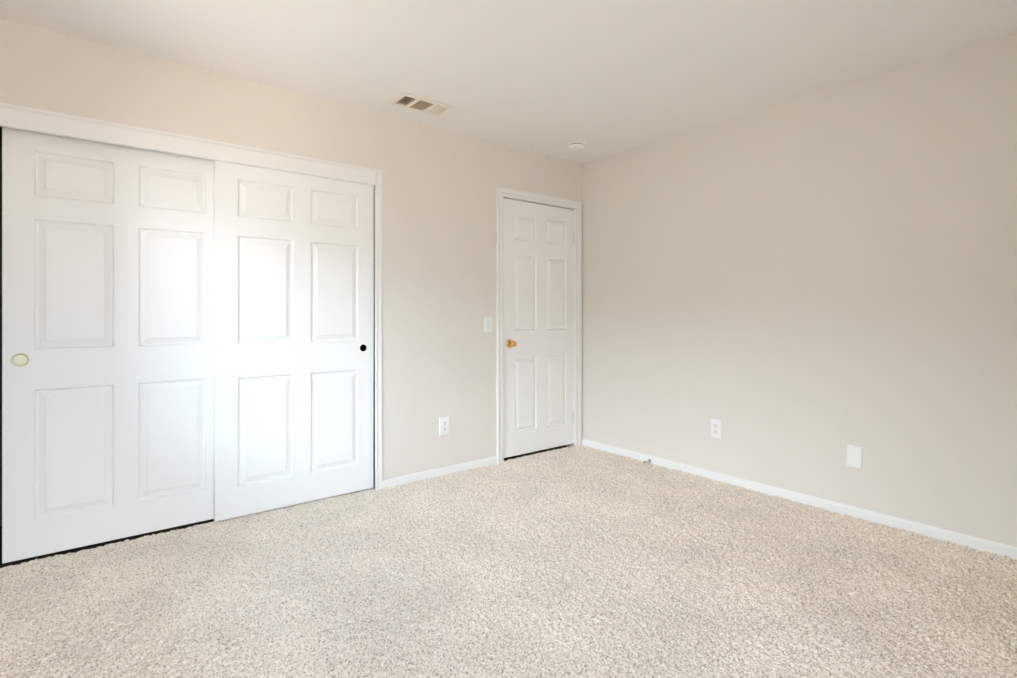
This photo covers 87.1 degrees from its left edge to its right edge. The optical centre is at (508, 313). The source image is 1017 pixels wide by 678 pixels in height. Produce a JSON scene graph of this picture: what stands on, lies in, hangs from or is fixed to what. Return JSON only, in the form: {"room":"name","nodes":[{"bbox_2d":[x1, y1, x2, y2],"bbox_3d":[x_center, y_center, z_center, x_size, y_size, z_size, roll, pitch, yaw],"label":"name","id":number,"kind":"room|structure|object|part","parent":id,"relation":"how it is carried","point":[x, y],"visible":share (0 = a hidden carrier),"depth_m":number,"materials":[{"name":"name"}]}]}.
{"room":"empty bedroom","nodes":[
{"label":"empty bedroom","id":0,"kind":"room"},
{"bbox_2d":[0,127,1,525],"bbox_3d":[-1.139,-0.058,3.822,4.140,2.490,0.680,0,0,-38],"label":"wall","id":1,"kind":"structure","parent":0,"point":[0,127],"depth_m":2.91,"materials":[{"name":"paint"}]},
{"bbox_2d":[0,18,581,489],"bbox_3d":[-0.890,-0.058,3.509,4.040,2.490,0.120,0,0,-38],"label":"wall","id":2,"kind":"structure","parent":0,"point":[439,185],"depth_m":3.59,"materials":[{"name":"paint"}]},
{"bbox_2d":[2,127,213,563],"bbox_3d":[-1.924,0.135,2.696,0.914,1.977,0.036,0,0,-38],"label":"closet door","id":3,"kind":"structure","parent":2,"relation":"in","point":[108,249],"depth_m":2.62,"materials":[{"name":"paint"}]},
{"bbox_3d":[-2.225,0.211,2.438,0.068,0.068,0.006,0,0,-38],"label":"finger pull","id":4,"kind":"part","parent":3,"relation":"part of","materials":[{"name":"metal"}]},
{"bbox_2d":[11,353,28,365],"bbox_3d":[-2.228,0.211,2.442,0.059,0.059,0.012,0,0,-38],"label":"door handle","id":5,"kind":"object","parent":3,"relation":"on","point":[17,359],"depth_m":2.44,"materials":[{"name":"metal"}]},
{"bbox_3d":[-2.076,-0.646,2.565,0.296,0.208,0.015,0,0,-38],"label":"panel","id":6,"kind":"part","parent":3,"relation":"part of","materials":[{"name":"paint"}]},
{"bbox_3d":[-2.076,-0.136,2.565,0.296,0.602,0.015,0,0,-38],"label":"panel","id":7,"kind":"part","parent":3,"relation":"part of","materials":[{"name":"paint"}]},
{"bbox_3d":[-2.076,0.652,2.565,0.296,0.600,0.015,0,0,-38],"label":"panel","id":8,"kind":"part","parent":3,"relation":"part of","materials":[{"name":"paint"}]},
{"bbox_3d":[-1.764,-0.646,2.813,0.301,0.208,0.015,0,0,-38],"label":"panel","id":9,"kind":"part","parent":3,"relation":"part of","materials":[{"name":"paint"}]},
{"bbox_3d":[-1.764,-0.136,2.813,0.301,0.602,0.015,0,0,-38],"label":"panel","id":10,"kind":"part","parent":3,"relation":"part of","materials":[{"name":"paint"}]},
{"bbox_3d":[-1.764,0.652,2.813,0.301,0.600,0.015,0,0,-38],"label":"panel","id":11,"kind":"part","parent":3,"relation":"part of","materials":[{"name":"paint"}]},
{"bbox_2d":[0,106,375,185],"bbox_3d":[-1.565,-0.868,2.890,1.802,0.084,0.029,0,0,-38],"label":"fascia","id":12,"kind":"object","parent":2,"relation":"attached to","point":[13,118],"visible":1,"depth_m":2.74,"materials":[{"name":"paint"}]},
{"bbox_2d":[0,102,381,489],"bbox_3d":[-1.570,0.109,2.896,1.896,2.080,0.033,0,0,-38],"label":"door frame","id":13,"kind":"structure","parent":2,"relation":"attached to","point":[378,187],"depth_m":3.45,"materials":[{"name":"paint"}]},
{"bbox_2d":[214,160,373,521],"bbox_3d":[-1.241,0.140,3.192,0.914,1.977,0.035,0,0,-38],"label":"closet door","id":14,"kind":"structure","parent":2,"relation":"in","point":[294,252],"depth_m":3.14,"materials":[{"name":"paint"}]},
{"bbox_3d":[-1.388,-0.641,3.064,0.299,0.208,0.015,0,0,-38],"label":"panel","id":15,"kind":"part","parent":14,"relation":"part of","materials":[{"name":"paint"}]},
{"bbox_3d":[-1.388,-0.131,3.064,0.299,0.602,0.015,0,0,-38],"label":"panel","id":16,"kind":"part","parent":14,"relation":"part of","materials":[{"name":"paint"}]},
{"bbox_3d":[-1.388,0.657,3.064,0.299,0.600,0.015,0,0,-38],"label":"panel","id":17,"kind":"part","parent":14,"relation":"part of","materials":[{"name":"paint"}]},
{"bbox_3d":[-1.075,-0.641,3.313,0.299,0.208,0.015,0,0,-38],"label":"panel","id":18,"kind":"part","parent":14,"relation":"part of","materials":[{"name":"paint"}]},
{"bbox_3d":[-1.075,-0.131,3.313,0.299,0.602,0.015,0,0,-38],"label":"panel","id":19,"kind":"part","parent":14,"relation":"part of","materials":[{"name":"paint"}]},
{"bbox_3d":[-1.075,0.657,3.313,0.299,0.600,0.015,0,0,-38],"label":"panel","id":20,"kind":"part","parent":14,"relation":"part of","materials":[{"name":"paint"}]},
{"bbox_2d":[360,344,366,350],"bbox_3d":[-0.934,0.220,3.426,0.044,0.044,0.018,0,0,-38],"label":"door pull","id":21,"kind":"object","parent":14,"relation":"on","point":[363,347],"depth_m":3.43,"materials":[{"name":"black metal"}]},
{"bbox_2d":[382,456,496,488],"bbox_3d":[-0.455,1.117,3.771,0.939,0.069,0.012,0,0,-38],"label":"baseboard","id":22,"kind":"structure","parent":2,"relation":"attached to","point":[423,475],"depth_m":3.73,"materials":[{"name":"paint"}]},
{"bbox_2d":[439,416,448,435],"bbox_3d":[-0.451,0.794,3.775,0.080,0.125,0.010,0,0,-38],"label":"wall outlet","id":23,"kind":"object","parent":2,"relation":"attached to","point":[443,421],"visible":1,"depth_m":3.77,"materials":[{"name":"white plastic"}]},
{"bbox_2d":[484,317,491,331],"bbox_3d":[-0.150,0.082,4.013,0.074,0.114,0.011,0,0,-38],"label":"light switch","id":24,"kind":"object","parent":2,"relation":"attached to","point":[487,320],"visible":1,"depth_m":4.01,"materials":[{"name":"white plastic"}]},
{"bbox_2d":[497,187,580,463],"bbox_3d":[0.233,0.097,4.391,0.910,2.120,0.138,0,0,-38],"label":"door frame","id":25,"kind":"structure","parent":2,"relation":"attached to","point":[502,192],"depth_m":4.25,"materials":[{"name":"paint"}]},
{"bbox_2d":[504,198,574,457],"bbox_3d":[0.272,0.113,4.351,0.789,2.006,0.100,0,0,-38],"label":"door","id":26,"kind":"structure","parent":2,"relation":"in","point":[539,240],"depth_m":4.34,"materials":[{"name":"paint"}]},
{"bbox_3d":[0.030,0.235,4.133,0.051,0.051,0.060,0,0,-38],"label":"knob","id":27,"kind":"part","parent":26,"relation":"part of","materials":[{"name":"gold metal"}]},
{"bbox_3d":[0.134,-0.677,4.270,0.227,0.198,0.015,0,0,-38],"label":"panel","id":28,"kind":"part","parent":26,"relation":"part of","materials":[{"name":"paint"}]},
{"bbox_3d":[0.134,-0.163,4.270,0.227,0.596,0.015,0,0,-38],"label":"panel","id":29,"kind":"part","parent":26,"relation":"part of","materials":[{"name":"paint"}]},
{"bbox_3d":[0.134,0.645,4.270,0.227,0.579,0.015,0,0,-38],"label":"panel","id":30,"kind":"part","parent":26,"relation":"part of","materials":[{"name":"paint"}]},
{"bbox_3d":[0.399,-0.677,4.480,0.223,0.198,0.015,0,0,-38],"label":"panel","id":31,"kind":"part","parent":26,"relation":"part of","materials":[{"name":"paint"}]},
{"bbox_3d":[0.399,-0.163,4.480,0.223,0.596,0.015,0,0,-38],"label":"panel","id":32,"kind":"part","parent":26,"relation":"part of","materials":[{"name":"paint"}]},
{"bbox_3d":[0.399,0.645,4.480,0.223,0.579,0.015,0,0,-38],"label":"panel","id":33,"kind":"part","parent":26,"relation":"part of","materials":[{"name":"paint"}]},
{"bbox_2d":[0,445,1016,677],"bbox_3d":[0.299,1.182,2.014,4.160,0.110,5.340,0,0,-38],"label":"floor","id":34,"kind":"structure","parent":0,"point":[581,561],"depth_m":2.18,"materials":[{"name":"carpet"}]},
{"bbox_2d":[0,0,1016,162],"bbox_3d":[0.299,-1.428,2.014,4.160,0.250,5.340,0,0,-38],"label":"ceiling","id":35,"kind":"structure","parent":0,"point":[540,76],"depth_m":2.60,"materials":[{"name":"paint"}]},
{"bbox_2d":[388,92,454,116],"bbox_3d":[-0.543,-1.400,3.341,0.357,0.206,0.218,0,0,-38],"label":"ceiling vent","id":36,"kind":"object","parent":35,"relation":"in","point":[405,100],"visible":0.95,"depth_m":3.34,"materials":[{"name":"metal"}]},
{"bbox_2d":[567,141,585,150],"bbox_3d":[0.521,-1.282,4.105,0.144,0.041,0.144,0,0,-38],"label":"smoke detector","id":37,"kind":"object","parent":35,"relation":"attached to","point":[573,145],"visible":1,"depth_m":4.07,"materials":[{"name":"white plastic"}]},
{"bbox_2d":[582,33,1016,546],"bbox_3d":[2.088,-0.058,2.913,0.120,2.490,4.520,0,0,-38],"label":"wall","id":38,"kind":"structure","parent":0,"point":[815,275],"depth_m":3.08,"materials":[{"name":"paint"}]},
{"bbox_2d":[711,419,721,438],"bbox_3d":[1.416,0.787,3.654,0.010,0.125,0.080,0,0,-38],"label":"wall outlet","id":39,"kind":"object","parent":38,"relation":"attached to","point":[716,425],"visible":1,"depth_m":3.65,"materials":[{"name":"white plastic"}]},
{"bbox_2d":[581,438,1016,558],"bbox_3d":[1.999,1.117,2.919,0.012,0.069,4.400,0,0,-38],"label":"baseboard","id":40,"kind":"structure","parent":38,"relation":"attached to","point":[973,542],"depth_m":3.09,"materials":[{"name":"paint"}]},
{"bbox_2d":[846,444,862,468],"bbox_3d":[1.938,0.803,2.999,0.008,0.124,0.084,0,0,-38],"label":"blank wall plate","id":41,"kind":"object","parent":38,"relation":"attached to","point":[854,454],"visible":1,"depth_m":3.00,"materials":[{"name":"white plastic"}]}
]}

